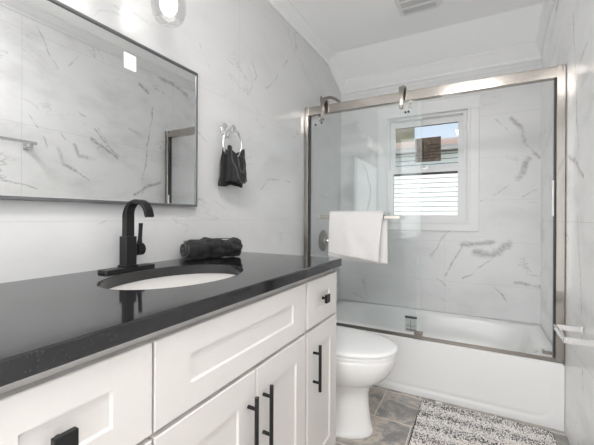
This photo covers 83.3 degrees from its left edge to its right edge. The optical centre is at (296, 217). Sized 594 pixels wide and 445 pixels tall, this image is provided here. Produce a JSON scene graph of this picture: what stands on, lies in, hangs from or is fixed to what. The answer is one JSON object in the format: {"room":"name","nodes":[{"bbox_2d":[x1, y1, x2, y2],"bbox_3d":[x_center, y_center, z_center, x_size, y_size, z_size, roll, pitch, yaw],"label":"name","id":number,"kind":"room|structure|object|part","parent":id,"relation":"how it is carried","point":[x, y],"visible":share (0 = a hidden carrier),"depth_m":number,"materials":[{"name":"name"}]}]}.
{"room":"bathroom","nodes":[
{"label":"bathroom","id":0,"kind":"room"},
{"bbox_2d":[0,0,340,300],"bbox_3d":[-0.634,-0.274,1.298,0.120,2.750,4.188,0,0,28],"label":"wall","id":1,"kind":"structure","parent":0,"point":[257,75],"depth_m":1.68,"materials":[{"name":"tile"}]},
{"bbox_2d":[0,0,197,206],"bbox_3d":[-0.661,-0.340,1.087,0.030,0.588,0.891,0,0,28],"label":"wall mirror","id":2,"kind":"object","parent":1,"relation":"attached to","point":[77,125],"visible":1,"depth_m":1.06,"materials":[{"name":"silver glass"}]},
{"bbox_2d":[124,52,135,71],"bbox_3d":[-0.593,-0.551,1.188,0.001,0.056,0.048,0,0,28],"label":"sticker","id":3,"kind":"object","parent":2,"relation":"attached to","point":[129,60],"visible":1,"depth_m":1.19,"materials":[{"name":"white paper"}]},
{"bbox_2d":[150,0,185,26],"bbox_3d":[-0.595,-0.830,1.047,0.178,0.226,0.560,0,0,28],"label":"vanity light","id":4,"kind":"object","parent":1,"relation":"attached to","point":[168,7],"visible":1,"depth_m":1.21,"materials":[{"name":"white glass"}]},
{"bbox_3d":[-0.470,-0.793,1.223,0.062,0.113,0.062,0,0,28],"label":"bulb","id":5,"kind":"part","parent":4,"relation":"part of","materials":[{"name":"white glass"}]},
{"bbox_2d":[220,123,242,156],"bbox_3d":[-0.334,-0.375,1.663,0.062,0.186,0.152,0,0,28],"label":"towel ring","id":6,"kind":"object","parent":1,"relation":"attached to","point":[225,130],"visible":0.79,"depth_m":1.65,"materials":[{"name":"silver metal"}]},
{"bbox_2d":[218,145,246,187],"bbox_3d":[-0.307,-0.247,1.655,0.082,0.201,0.172,0,0,28],"label":"hand towel","id":7,"kind":"object","parent":6,"relation":"hanging from","point":[232,167],"visible":0.99,"depth_m":1.61,"materials":[{"name":"black fabric"}]},
{"bbox_2d":[266,0,345,92],"bbox_3d":[-0.546,-1.257,1.253,0.070,0.224,4.188,0,0,28],"label":"trim","id":8,"kind":"structure","parent":1,"relation":"attached to","point":[285,9],"depth_m":2.44,"materials":[{"name":"white paint"}]},
{"bbox_2d":[319,230,328,250],"bbox_3d":[0.284,0.194,2.723,0.156,0.176,0.176,0,0,28],"label":"shower valve","id":9,"kind":"object","parent":1,"relation":"attached to","point":[323,238],"visible":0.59,"depth_m":2.72,"materials":[{"name":"silver metal"}]},
{"bbox_3d":[0.255,0.194,2.739,0.068,0.060,0.060,0,0,28],"label":"valve stem","id":10,"kind":"part","parent":9,"relation":"part of","materials":[{"name":"silver metal"}]},
{"bbox_2d":[320,96,340,101],"bbox_3d":[0.300,-0.912,2.666,0.227,0.144,0.072,0,0,28],"label":"shower","id":11,"kind":"object","parent":1,"relation":"attached to","point":[321,97],"visible":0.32,"depth_m":2.67,"materials":[{"name":"silver metal"}]},
{"bbox_2d":[289,0,543,79],"bbox_3d":[0.068,-1.454,0.857,1.524,0.482,4.308,0,0,28],"label":"ceiling","id":12,"kind":"structure","parent":0,"point":[366,37],"depth_m":2.38,"materials":[{"name":"white paint"}]},
{"bbox_2d":[394,0,441,15],"bbox_3d":[0.749,-1.349,2.075,0.260,0.023,0.260,0,0,28],"label":"ceiling vent","id":13,"kind":"object","parent":12,"relation":"in","point":[405,7],"visible":1,"depth_m":2.12,"materials":[{"name":"white plastic"}]},
{"bbox_2d":[340,60,541,324],"bbox_3d":[1.107,-0.265,2.809,1.764,2.750,0.120,0,0,28],"label":"wall","id":14,"kind":"structure","parent":0,"point":[494,271],"depth_m":2.58,"materials":[{"name":"tile"}]},
{"bbox_2d":[378,94,479,231],"bbox_3d":[1.084,-0.417,2.804,0.783,1.055,0.150,0,0,28],"label":"window","id":15,"kind":"structure","parent":14,"relation":"in","point":[387,128],"depth_m":2.73,"materials":[{"name":"white paint"}]},
{"bbox_3d":[1.067,-0.193,2.797,0.576,0.423,0.038,0,0,28],"label":"sash","id":16,"kind":"part","parent":15,"relation":"part of","materials":[{"name":"white paint"}]},
{"bbox_3d":[1.082,-0.402,2.822,0.612,0.877,0.120,0,0,28],"label":"frame","id":17,"kind":"part","parent":15,"relation":"part of","materials":[{"name":"white paint"}]},
{"bbox_3d":[1.089,-0.604,2.833,0.576,0.438,0.035,0,0,28],"label":"sash","id":18,"kind":"part","parent":15,"relation":"part of","materials":[{"name":"white paint"}]},
{"bbox_2d":[341,42,541,94],"bbox_3d":[1.067,-1.186,2.725,1.524,0.106,0.070,0,0,28],"label":"trim","id":19,"kind":"structure","parent":14,"relation":"attached to","point":[528,52],"depth_m":2.65,"materials":[{"name":"white paint"}]},
{"bbox_2d":[336,385,569,444],"bbox_3d":[0.083,1.155,0.910,1.764,0.100,4.428,0,0,28],"label":"floor","id":20,"kind":"structure","parent":0,"point":[393,413],"depth_m":1.84,"materials":[{"name":"tile"}]},
{"bbox_2d":[0,269,336,444],"bbox_3d":[-0.360,0.657,1.042,0.610,0.891,1.247,0,0,28],"label":"bathroom vanity","id":21,"kind":"object","parent":20,"relation":"on","point":[260,369],"visible":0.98,"depth_m":0.77,"materials":[{"name":"white paint"}]},
{"bbox_3d":[-0.342,0.327,0.485,0.030,0.033,0.033,0,0,28],"label":"knob","id":22,"kind":"part","parent":21,"relation":"part of","materials":[{"name":"black metal"}]},
{"bbox_3d":[-0.348,0.322,0.506,0.019,0.174,0.288,0,0,28],"label":"drawer","id":23,"kind":"part","parent":21,"relation":"part of","materials":[{"name":"white paint"}]},
{"bbox_3d":[-0.350,0.705,0.506,0.019,0.571,0.288,0,0,28],"label":"door","id":24,"kind":"part","parent":21,"relation":"part of","materials":[{"name":"white paint"}]},
{"bbox_2d":[0,252,341,386],"bbox_3d":[-0.366,0.194,1.044,0.592,0.033,1.277,0,0,28],"label":"countertop","id":25,"kind":"structure","parent":21,"relation":"on","point":[47,323],"depth_m":0.71,"materials":[{"name":"black stone"}]},
{"bbox_2d":[98,199,154,273],"bbox_3d":[-0.532,0.059,1.108,0.136,0.235,0.185,0,0,28],"label":"faucet","id":26,"kind":"object","parent":25,"relation":"on","point":[130,247],"visible":1,"depth_m":1.11,"materials":[{"name":"black metal"}]},
{"bbox_3d":[-0.571,0.172,1.129,0.050,0.009,0.185,0,0,28],"label":"plate","id":27,"kind":"part","parent":26,"relation":"part of","materials":[{"name":"black metal"}]},
{"bbox_3d":[-0.526,0.004,1.105,0.124,0.126,0.030,0,0,28],"label":"spout","id":28,"kind":"part","parent":26,"relation":"part of","materials":[{"name":"black metal"}]},
{"bbox_3d":[-0.550,0.060,1.166,0.019,0.079,0.017,0,0,28],"label":"lever","id":29,"kind":"part","parent":26,"relation":"part of","materials":[{"name":"black metal"}]},
{"bbox_2d":[180,237,242,259],"bbox_3d":[-0.363,0.130,1.457,0.276,0.089,0.139,0,0,-43],"label":"rolled towel","id":30,"kind":"object","parent":25,"relation":"on","point":[206,247],"visible":1,"depth_m":1.40,"materials":[{"name":"black fabric"}]},
{"bbox_3d":[-0.202,0.706,0.784,0.019,0.571,0.331,0,0,28],"label":"door","id":31,"kind":"part","parent":21,"relation":"part of","materials":[{"name":"white paint"}]},
{"bbox_3d":[-0.127,0.323,0.919,0.019,0.174,0.638,0,0,28],"label":"false drawer","id":32,"kind":"part","parent":21,"relation":"part of","materials":[{"name":"white paint"}]},
{"bbox_3d":[-0.116,0.562,0.886,0.034,0.171,0.012,0,0,28],"label":"handle","id":33,"kind":"part","parent":21,"relation":"part of","materials":[{"name":"black metal"}]},
{"bbox_3d":[-0.082,0.562,0.950,0.034,0.171,0.012,0,0,28],"label":"handle","id":34,"kind":"part","parent":21,"relation":"part of","materials":[{"name":"black metal"}]},
{"bbox_3d":[-0.050,0.707,1.067,0.019,0.571,0.302,0,0,28],"label":"door","id":35,"kind":"part","parent":21,"relation":"part of","materials":[{"name":"white paint"}]},
{"bbox_3d":[0.076,0.563,1.245,0.034,0.171,0.012,0,0,28],"label":"handle","id":36,"kind":"part","parent":21,"relation":"part of","materials":[{"name":"black metal"}]},
{"bbox_3d":[0.096,0.708,1.340,0.019,0.571,0.283,0,0,28],"label":"door","id":37,"kind":"part","parent":21,"relation":"part of","materials":[{"name":"white paint"}]},
{"bbox_3d":[0.098,0.324,1.340,0.019,0.174,0.283,0,0,28],"label":"drawer","id":38,"kind":"part","parent":21,"relation":"part of","materials":[{"name":"white paint"}]},
{"bbox_3d":[0.114,0.324,1.336,0.030,0.033,0.033,0,0,28],"label":"knob","id":39,"kind":"part","parent":21,"relation":"part of","materials":[{"name":"black metal"}]},
{"bbox_2d":[336,325,397,438],"bbox_3d":[0.155,0.714,1.832,0.771,0.781,0.420,0,0,28],"label":"toilet","id":40,"kind":"object","parent":20,"relation":"on","point":[364,359],"visible":0.35,"depth_m":1.67,"materials":[{"name":"white porcelain"}]},
{"bbox_3d":[0.246,0.675,1.783,0.557,0.020,0.390,0,0,28],"label":"seat","id":41,"kind":"part","parent":40,"relation":"part of","materials":[{"name":"white plastic"}]},
{"bbox_3d":[0.248,0.654,1.782,0.561,0.021,0.394,0,0,28],"label":"lid","id":42,"kind":"part","parent":40,"relation":"part of","materials":[{"name":"white ceramic"}]},
{"bbox_2d":[334,299,564,430],"bbox_3d":[0.893,0.934,2.421,1.520,0.348,0.756,0,0,28],"label":"bathtub","id":43,"kind":"object","parent":20,"relation":"on","point":[529,390],"visible":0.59,"depth_m":2.02,"materials":[{"name":"white ceramic"}]},
{"bbox_2d":[304,64,565,363],"bbox_3d":[0.726,-0.020,2.100,1.520,1.558,0.075,0,0,28],"label":"shower door frame","id":44,"kind":"structure","parent":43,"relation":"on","point":[557,73],"depth_m":1.84,"materials":[{"name":"silver metal"}]},
{"bbox_2d":[319,101,412,121],"bbox_3d":[0.439,-0.008,2.276,0.715,1.460,0.012,0,0,28],"label":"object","id":45,"kind":"structure","parent":44,"relation":"attached to","point":[410,102],"depth_m":2.13,"materials":[{"name":"clear glass"}]},
{"bbox_2d":[315,85,421,332],"bbox_3d":[0.426,-0.067,2.216,0.748,1.557,0.134,0,0,28],"label":"shower door","id":46,"kind":"structure","parent":44,"relation":"attached to","point":[402,88],"depth_m":2.09,"materials":[{"name":"silver glass"}]},
{"bbox_2d":[328,211,387,263],"bbox_3d":[0.385,0.127,2.160,0.389,0.333,0.061,0,0,28],"label":"bath towel","id":47,"kind":"object","parent":46,"relation":"hanging from","point":[355,236],"visible":0.99,"depth_m":2.13,"materials":[{"name":"white fabric"}]},
{"bbox_2d":[334,299,563,365],"bbox_3d":[0.893,0.894,2.421,1.520,0.267,0.756,0,0,28],"label":"basin","id":48,"kind":"object","parent":43,"relation":"in","point":[524,337],"depth_m":2.43,"materials":[{"name":"white ceramic"}]},
{"bbox_2d":[408,399,556,444],"bbox_3d":[0.922,1.099,1.661,0.637,0.020,0.495,0,0,28],"label":"bath rug","id":49,"kind":"object","parent":20,"relation":"on","point":[436,423],"visible":1,"depth_m":1.72,"materials":[{"name":"grey fabric"}]},
{"bbox_2d":[540,0,593,444],"bbox_3d":[0.815,-0.266,0.522,0.120,2.750,4.188,0,0,28],"label":"wall","id":50,"kind":"structure","parent":0,"point":[569,41],"depth_m":1.58,"materials":[{"name":"tile"}]},
{"bbox_2d":[536,0,554,56],"bbox_3d":[0.749,-1.250,0.560,0.042,0.224,4.188,0,0,28],"label":"trim","id":51,"kind":"structure","parent":50,"relation":"attached to","point":[547,7],"depth_m":2.20,"materials":[{"name":"white paint"}]},
{"bbox_2d":[554,324,593,346],"bbox_3d":[1.145,0.487,1.382,0.102,0.031,0.212,0,0,28],"label":"toilet paper holder","id":52,"kind":"object","parent":50,"relation":"attached to","point":[557,327],"visible":1,"depth_m":1.35,"materials":[{"name":"silver metal"}]},
{"bbox_3d":[1.189,0.487,1.463,0.087,0.023,0.010,0,0,28],"label":"arm","id":53,"kind":"part","parent":52,"relation":"part of","materials":[{"name":"silver metal"}]},
{"bbox_3d":[1.102,0.487,1.301,0.087,0.023,0.010,0,0,28],"label":"arm","id":54,"kind":"part","parent":52,"relation":"part of","materials":[{"name":"silver metal"}]},
{"label":"outside","id":55,"kind":"structure","parent":0,"visible":0},
{"bbox_3d":[9.289,1.852,19.487,26.000,0.200,36.862,0,0,28],"label":"ground","id":56,"kind":"structure","parent":55,"visible":0},
{"bbox_2d":[396,128,414,142],"bbox_3d":[4.204,-1.824,13.578,1.080,7.100,0.800,0,0,28],"label":"tree","id":57,"kind":"object","parent":56,"relation":"on","point":[402,135],"visible":0.02,"depth_m":13.19,"materials":[{"name":"green plant"}]},
{"bbox_2d":[394,137,457,214],"bbox_3d":[4.521,-0.282,9.502,13.600,4.020,5.780,0,0,28],"label":"house","id":58,"kind":"structure","parent":56,"relation":"on","point":[436,194],"depth_m":7.52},
{"bbox_2d":[415,136,440,162],"bbox_3d":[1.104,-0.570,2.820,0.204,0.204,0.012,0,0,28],"label":"chimney","id":59,"kind":"object","parent":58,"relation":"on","point":[428,149],"visible":1,"depth_m":2.82,"materials":[{"name":"brown brick"}]}
]}

